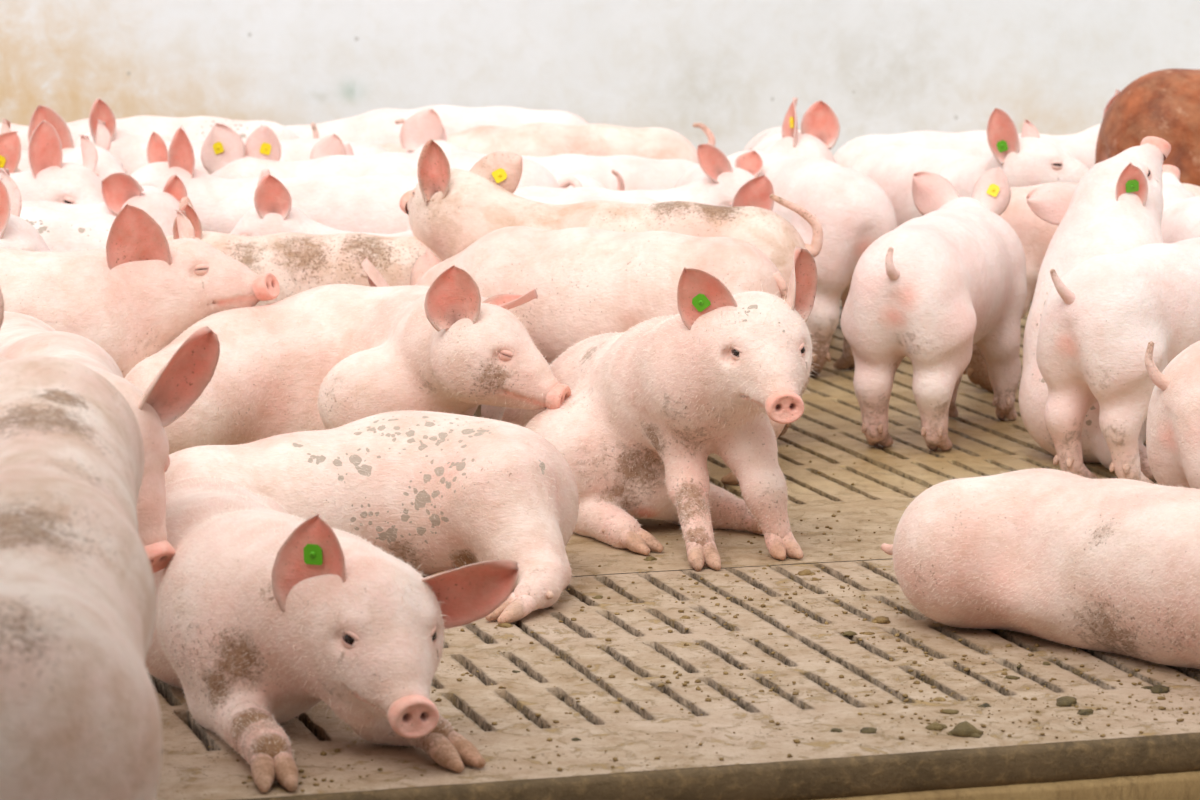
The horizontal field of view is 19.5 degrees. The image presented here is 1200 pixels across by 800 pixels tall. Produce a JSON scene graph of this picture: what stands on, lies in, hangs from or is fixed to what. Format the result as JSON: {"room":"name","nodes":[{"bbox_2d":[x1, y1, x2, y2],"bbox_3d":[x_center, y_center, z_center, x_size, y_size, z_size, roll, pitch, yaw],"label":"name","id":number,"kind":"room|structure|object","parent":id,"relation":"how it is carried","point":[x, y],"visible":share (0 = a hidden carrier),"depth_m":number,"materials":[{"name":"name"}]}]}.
{"room":"farm building","nodes":[
{"label":"farm building","id":0,"kind":"room"},
{"bbox_2d":[0,0,1199,156],"bbox_3d":[-0.695,-1.796,13.233,14.000,2.700,0.180,-2,9,-15],"label":"wall","id":1,"kind":"structure","parent":0,"point":[735,68],"depth_m":13.42,"materials":[{"name":"white paint"}]},
{"bbox_2d":[149,299,1199,799],"bbox_3d":[0.090,-0.103,10.876,15.473,0.116,12.612,0,9,0],"label":"floor","id":2,"kind":"structure","parent":0,"point":[985,444],"depth_m":6.66,"materials":[{"name":"concrete"}]},
{"bbox_2d":[0,118,21,172],"bbox_3d":[-2.279,-0.479,10.560,1.299,0.727,0.387,0,9,0],"label":"pig","id":3,"kind":"object","parent":2,"relation":"on","point":[10,143],"visible":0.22,"depth_m":10.43},
{"bbox_2d":[0,168,50,251],"bbox_3d":[-1.948,-0.223,8.931,1.278,0.725,0.385,0,9,0],"label":"pig","id":4,"kind":"object","parent":2,"relation":"on","point":[16,232],"visible":0.34,"depth_m":8.84},
{"bbox_2d":[10,120,103,203],"bbox_3d":[-1.994,-0.433,10.152,1.277,0.761,0.380,0,9,0],"label":"pig","id":5,"kind":"object","parent":2,"relation":"on","point":[49,178],"visible":0.46,"depth_m":10.06},
{"bbox_2d":[20,207,115,251],"bbox_3d":[-1.778,-0.228,9.420,1.211,0.583,0.345,0,9,-2],"label":"pig","id":6,"kind":"object","parent":2,"relation":"on","point":[62,231],"visible":0.12,"depth_m":9.31},
{"bbox_2d":[18,105,126,179],"bbox_3d":[-2.049,-0.557,10.998,1.307,0.744,0.371,0,9,0],"label":"pig","id":7,"kind":"object","parent":2,"relation":"on","point":[107,163],"visible":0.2,"depth_m":10.92},
{"bbox_2d":[22,172,186,236],"bbox_3d":[-1.682,-0.319,9.783,1.172,0.651,0.359,0,9,0],"label":"pig","id":8,"kind":"object","parent":2,"relation":"on","point":[119,189],"visible":0.18,"depth_m":9.69},
{"bbox_2d":[0,311,219,572],"bbox_3d":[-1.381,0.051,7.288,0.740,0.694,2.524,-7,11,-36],"label":"pig","id":9,"kind":"object","parent":2,"relation":"on","point":[191,368],"visible":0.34,"depth_m":6.23},
{"bbox_2d":[0,204,279,377],"bbox_3d":[-1.506,-0.189,8.833,1.445,0.683,0.946,0,9,0],"label":"pig","id":10,"kind":"object","parent":2,"relation":"on","point":[135,295],"visible":0.58,"depth_m":8.46},
{"bbox_2d":[74,98,407,174],"bbox_3d":[-1.220,-0.626,11.468,1.235,0.735,0.356,0,9,0],"label":"pig","id":11,"kind":"object","parent":2,"relation":"on","point":[130,148],"visible":0.11,"depth_m":11.36},
{"bbox_2d":[131,125,417,233],"bbox_3d":[-0.865,-0.429,10.192,1.253,0.742,0.358,0,9,0],"label":"pig","id":12,"kind":"object","parent":2,"relation":"on","point":[369,203],"visible":0.27,"depth_m":10.07},
{"bbox_2d":[166,196,441,305],"bbox_3d":[-0.803,-0.220,9.255,0.931,0.618,0.323,0,9,0],"label":"pig","id":13,"kind":"object","parent":2,"relation":"on","point":[299,262],"visible":0.28,"depth_m":9.13},
{"bbox_2d":[230,169,413,236],"bbox_3d":[-0.559,-0.298,9.610,1.046,0.664,0.316,0,9,0],"label":"pig","id":14,"kind":"object","parent":2,"relation":"on","point":[273,212],"visible":0.13,"depth_m":9.50},
{"bbox_2d":[145,475,518,792],"bbox_3d":[-0.607,0.331,6.402,0.516,0.432,1.434,-4,10,-24],"label":"pig","id":15,"kind":"object","parent":2,"relation":"on","point":[266,614],"visible":0.87,"depth_m":5.96},
{"bbox_2d":[124,265,570,454],"bbox_3d":[-0.661,-0.056,8.246,0.914,0.605,1.064,-3,10,-20],"label":"pig","id":16,"kind":"object","parent":2,"relation":"on","point":[330,356],"visible":0.59,"depth_m":8.19},
{"bbox_2d":[165,410,580,622],"bbox_3d":[-0.647,0.212,7.371,1.246,0.366,0.652,2,9,11],"label":"pig","id":17,"kind":"object","parent":2,"relation":"on","point":[439,492],"visible":0.59,"depth_m":7.25},
{"bbox_2d":[201,123,581,187],"bbox_3d":[-0.641,-0.505,10.792,1.180,0.704,0.388,1,9,5],"label":"pig","id":18,"kind":"object","parent":2,"relation":"on","point":[224,154],"visible":0.16,"depth_m":10.70},
{"bbox_2d":[310,133,624,190],"bbox_3d":[-0.439,-0.523,11.087,1.033,0.649,0.329,0,9,0],"label":"pig","id":19,"kind":"object","parent":2,"relation":"on","point":[331,144],"visible":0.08,"depth_m":11.00},
{"bbox_2d":[496,623,512,627],"bbox_3d":[-0.190,0.449,6.986,0.033,0.017,0.028,7,11,39],"label":"clump","id":20,"kind":"object","parent":2,"relation":"on","point":[504,625],"visible":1,"depth_m":6.98,"materials":[{"name":"brown soil"}]},
{"bbox_2d":[379,122,715,163],"bbox_3d":[-0.274,-0.613,11.710,1.318,0.634,0.380,0,9,2],"label":"pig","id":21,"kind":"object","parent":2,"relation":"on","point":[536,139],"visible":0.19,"depth_m":11.56},
{"bbox_2d":[400,109,696,190],"bbox_3d":[-0.125,-0.588,11.302,1.113,0.711,0.355,0,9,0],"label":"pig","id":22,"kind":"object","parent":2,"relation":"on","point":[637,173],"visible":0.25,"depth_m":11.21},
{"bbox_2d":[361,226,787,484],"bbox_3d":[-0.067,-0.135,8.762,1.203,0.604,0.415,5,10,29],"label":"pig","id":23,"kind":"object","parent":2,"relation":"on","point":[588,282],"visible":0.27,"depth_m":8.55},
{"bbox_2d":[407,175,773,230],"bbox_3d":[0.010,-0.323,9.864,1.132,0.634,0.338,0,9,-1],"label":"pig","id":24,"kind":"object","parent":2,"relation":"on","point":[756,191],"visible":0.06,"depth_m":9.76},
{"bbox_2d":[399,139,822,436],"bbox_3d":[0.006,-0.298,9.212,1.159,0.786,0.400,1,9,9],"label":"pig","id":25,"kind":"object","parent":2,"relation":"on","point":[448,209],"visible":0.28,"depth_m":9.10},
{"bbox_2d":[513,144,762,206],"bbox_3d":[-0.012,-0.437,10.478,1.058,0.669,0.317,0,9,0],"label":"pig","id":26,"kind":"object","parent":2,"relation":"on","point":[722,181],"visible":0.14,"depth_m":10.40},
{"bbox_2d":[643,556,656,560],"bbox_3d":[0.109,0.349,7.636,0.029,0.017,0.031,7,11,37],"label":"clump","id":27,"kind":"object","parent":2,"relation":"on","point":[649,558],"visible":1,"depth_m":7.63,"materials":[{"name":"brown soil"}]},
{"bbox_2d":[501,246,818,570],"bbox_3d":[0.084,-0.040,7.949,0.548,0.690,1.287,-4,10,-24],"label":"pig","id":28,"kind":"object","parent":2,"relation":"on","point":[645,411],"visible":0.85,"depth_m":7.65},
{"bbox_2d":[155,423,1199,798],"bbox_3d":[-0.015,0.340,7.680,2.503,0.012,3.641,-3,9,-18],"label":"crumbs","id":29,"kind":"object","parent":2,"relation":"on","point":[837,601],"visible":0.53,"depth_m":6.54,"materials":[{"name":"brown soil"}]},
{"bbox_2d":[680,615,689,618],"bbox_3d":[0.173,0.440,7.057,0.024,0.012,0.020,5,10,30],"label":"clump","id":30,"kind":"object","parent":2,"relation":"on","point":[683,616],"visible":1,"depth_m":7.05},
{"bbox_2d":[674,150,896,374],"bbox_3d":[0.522,-0.453,10.708,0.381,0.626,1.246,-4,10,-23],"label":"pig","id":31,"kind":"object","parent":2,"relation":"on","point":[853,211],"visible":0.4,"depth_m":10.17},
{"bbox_2d":[743,97,839,162],"bbox_3d":[0.610,-0.625,11.335,0.375,0.774,1.272,0,9,0],"label":"pig","id":32,"kind":"object","parent":2,"relation":"on","point":[819,132],"visible":0.17,"depth_m":10.86},
{"bbox_2d":[798,569,815,575],"bbox_3d":[0.442,0.370,7.485,0.040,0.017,0.031,0,9,0],"label":"clump","id":33,"kind":"object","parent":2,"relation":"on","point":[806,571],"visible":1,"depth_m":7.48,"materials":[{"name":"brown soil"}]},
{"bbox_2d":[830,728,842,731],"bbox_3d":[0.415,0.582,6.153,0.024,0.010,0.023,0,9,0],"label":"clump","id":34,"kind":"object","parent":2,"relation":"on","point":[832,729],"visible":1,"depth_m":6.15,"materials":[{"name":"brown soil"}]},
{"bbox_2d":[842,631,857,636],"bbox_3d":[0.491,0.462,6.913,0.029,0.012,0.028,-4,10,-22],"label":"clump","id":35,"kind":"object","parent":2,"relation":"on","point":[847,633],"visible":1,"depth_m":6.91,"materials":[{"name":"brown soil"}]},
{"bbox_2d":[860,727,876,733],"bbox_3d":[0.471,0.582,6.145,0.029,0.014,0.027,3,9,17],"label":"clump","id":36,"kind":"object","parent":2,"relation":"on","point":[866,730],"visible":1,"depth_m":6.14,"materials":[{"name":"brown soil"}]},
{"bbox_2d":[863,632,874,634],"bbox_3d":[0.530,0.463,6.913,0.026,0.009,0.023,4,10,25],"label":"clump","id":37,"kind":"object","parent":2,"relation":"on","point":[864,633],"visible":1,"depth_m":6.91,"materials":[{"name":"brown soil"}]},
{"bbox_2d":[872,616,890,623],"bbox_3d":[0.564,0.444,7.022,0.040,0.017,0.040,0,9,0],"label":"clump","id":38,"kind":"object","parent":2,"relation":"on","point":[879,619],"visible":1,"depth_m":7.01,"materials":[{"name":"brown soil"}]},
{"bbox_2d":[841,167,1026,450],"bbox_3d":[0.938,-0.261,9.394,0.385,0.658,1.240,3,9,17],"label":"pig","id":39,"kind":"object","parent":2,"relation":"on","point":[950,279],"visible":1,"depth_m":8.95},
{"bbox_2d":[925,722,946,730],"bbox_3d":[0.593,0.578,6.174,0.037,0.020,0.040,3,9,20],"label":"clump","id":40,"kind":"object","parent":2,"relation":"on","point":[935,726],"visible":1,"depth_m":6.16,"materials":[{"name":"brown soil"}]},
{"bbox_2d":[933,697,945,701],"bbox_3d":[0.619,0.547,6.378,0.025,0.011,0.024,0,9,0],"label":"clump","id":41,"kind":"object","parent":2,"relation":"on","point":[939,699],"visible":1,"depth_m":6.37,"materials":[{"name":"beige soil"}]},
{"bbox_2d":[941,709,958,713],"bbox_3d":[0.629,0.561,6.286,0.035,0.012,0.028,-2,9,-14],"label":"clump","id":42,"kind":"object","parent":2,"relation":"on","point":[945,711],"visible":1,"depth_m":6.28,"materials":[{"name":"brown soil"}]},
{"bbox_2d":[946,721,983,737],"bbox_3d":[0.639,0.579,6.129,0.065,0.034,0.048,2,9,14],"label":"clump","id":43,"kind":"object","parent":2,"relation":"on","point":[962,729],"visible":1,"depth_m":6.12,"materials":[{"name":"brown soil"}]},
{"bbox_2d":[851,108,1088,226],"bbox_3d":[1.122,-0.568,10.995,0.368,0.766,1.229,-4,10,-26],"label":"pig","id":44,"kind":"object","parent":2,"relation":"on","point":[1030,159],"visible":0.38,"depth_m":10.65},
{"bbox_2d":[834,89,1120,300],"bbox_3d":[1.336,-0.670,11.754,1.250,0.733,0.373,0,9,0],"label":"pig","id":45,"kind":"object","parent":2,"relation":"on","point":[1081,146],"visible":0.11,"depth_m":11.65},
{"bbox_2d":[978,703,990,707],"bbox_3d":[0.696,0.554,6.332,0.025,0.010,0.020,0,9,0],"label":"clump","id":46,"kind":"object","parent":2,"relation":"on","point":[984,705],"visible":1,"depth_m":6.33,"materials":[{"name":"grey soil"}]},
{"bbox_2d":[1004,675,1019,679],"bbox_3d":[0.772,0.520,6.546,0.030,0.012,0.029,8,12,42],"label":"clump","id":47,"kind":"object","parent":2,"relation":"on","point":[1007,676],"visible":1,"depth_m":6.54,"materials":[{"name":"brown soil"}]},
{"bbox_2d":[881,466,1199,669],"bbox_3d":[1.106,0.323,6.657,0.465,0.366,1.536,-8,12,-42],"label":"pig","id":48,"kind":"object","parent":2,"relation":"on","point":[1112,565],"visible":1,"depth_m":6.72},
{"bbox_2d":[1056,696,1076,706],"bbox_3d":[0.846,0.549,6.347,0.042,0.019,0.046,0,9,0],"label":"clump","id":49,"kind":"object","parent":2,"relation":"on","point":[1065,701],"visible":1,"depth_m":6.33,"materials":[{"name":"brown soil"}]},
{"bbox_2d":[963,182,1199,391],"bbox_3d":[1.582,-0.344,10.150,1.259,0.585,0.348,-2,9,-10],"label":"pig","id":50,"kind":"object","parent":2,"relation":"on","point":[1035,234],"visible":0.12,"depth_m":9.94},
{"bbox_2d":[1077,709,1092,715],"bbox_3d":[0.871,0.561,6.279,0.032,0.014,0.029,-4,10,-22],"label":"clump","id":51,"kind":"object","parent":2,"relation":"on","point":[1087,712],"visible":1,"depth_m":6.28,"materials":[{"name":"brown soil"}]},
{"bbox_2d":[1019,136,1170,478],"bbox_3d":[1.266,-0.248,8.896,0.396,0.787,0.844,1,9,6],"label":"pig","id":52,"kind":"object","parent":2,"relation":"on","point":[1116,206],"visible":0.48,"depth_m":8.91},
{"bbox_2d":[1036,237,1199,483],"bbox_3d":[1.536,-0.137,8.761,1.220,0.608,0.362,-8,12,-43],"label":"pig","id":53,"kind":"object","parent":2,"relation":"on","point":[1099,319],"visible":0.84,"depth_m":8.39},
{"bbox_2d":[1095,69,1199,186],"bbox_3d":[2.456,-0.653,11.072,1.773,0.911,0.520,-1,9,-6],"label":"pig","id":54,"kind":"object","parent":2,"relation":"on","point":[1164,104],"visible":0.3,"depth_m":10.81},
{"bbox_2d":[1150,685,1169,693],"bbox_3d":[1.031,0.534,6.445,0.037,0.016,0.042,0,9,0],"label":"clump","id":55,"kind":"object","parent":2,"relation":"on","point":[1156,689],"visible":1,"depth_m":6.43,"materials":[{"name":"brown soil"}]},
{"bbox_2d":[1145,341,1199,488],"bbox_3d":[1.647,0.091,7.382,1.172,0.584,0.344,-5,10,-28],"label":"pig","id":56,"kind":"object","parent":2,"relation":"on","point":[1173,415],"visible":0.62,"depth_m":7.12},
{"bbox_2d":[1161,165,1199,242],"bbox_3d":[1.631,-0.281,9.527,0.344,0.655,0.830,-4,10,-21],"label":"pig","id":57,"kind":"object","parent":2,"relation":"on","point":[1181,207],"visible":0.29,"depth_m":9.43},
{"bbox_3d":[-0.872,-0.594,13.960,15.849,0.100,8.067,0,9,0],"label":"floor","id":58,"kind":"structure","parent":0,"visible":0},
{"bbox_2d":[0,115,318,149],"bbox_3d":[-1.614,-0.644,11.881,1.339,0.642,0.409,0,9,0],"label":"pig","id":59,"kind":"object","parent":58,"relation":"on","point":[196,127],"visible":0.09,"depth_m":11.76},
{"bbox_2d":[285,105,588,145],"bbox_3d":[-0.628,-0.695,12.151,1.373,0.658,0.407,0,9,0],"label":"pig","id":60,"kind":"object","parent":58,"relation":"on","point":[378,127],"visible":0.17,"depth_m":12.03},
{"bbox_3d":[2.086,0.982,4.992,15.371,0.170,6.598,0,9,0],"label":"floor","id":61,"kind":"structure","parent":0,"visible":0},
{"bbox_2d":[0,288,162,799],"bbox_3d":[-0.870,0.374,5.147,0.522,0.978,1.904,-2,9,-14],"label":"pig","id":62,"kind":"object","parent":61,"relation":"on","point":[80,715],"visible":1,"depth_m":4.52},
{"bbox_2d":[816,770,1199,799],"bbox_3d":[1.648,0.672,6.304,12.996,0.096,0.037,-2,9,-15],"label":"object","id":63,"kind":"structure","parent":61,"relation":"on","point":[1181,785],"depth_m":6.07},
{"bbox_2d":[237,732,1199,799],"bbox_3d":[1.645,0.596,6.296,12.997,0.073,0.021,-2,9,-15],"label":"floor edge","id":64,"kind":"object","parent":63,"relation":"on","point":[823,778],"visible":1,"depth_m":5.97,"materials":[{"name":"concrete"}]}
]}

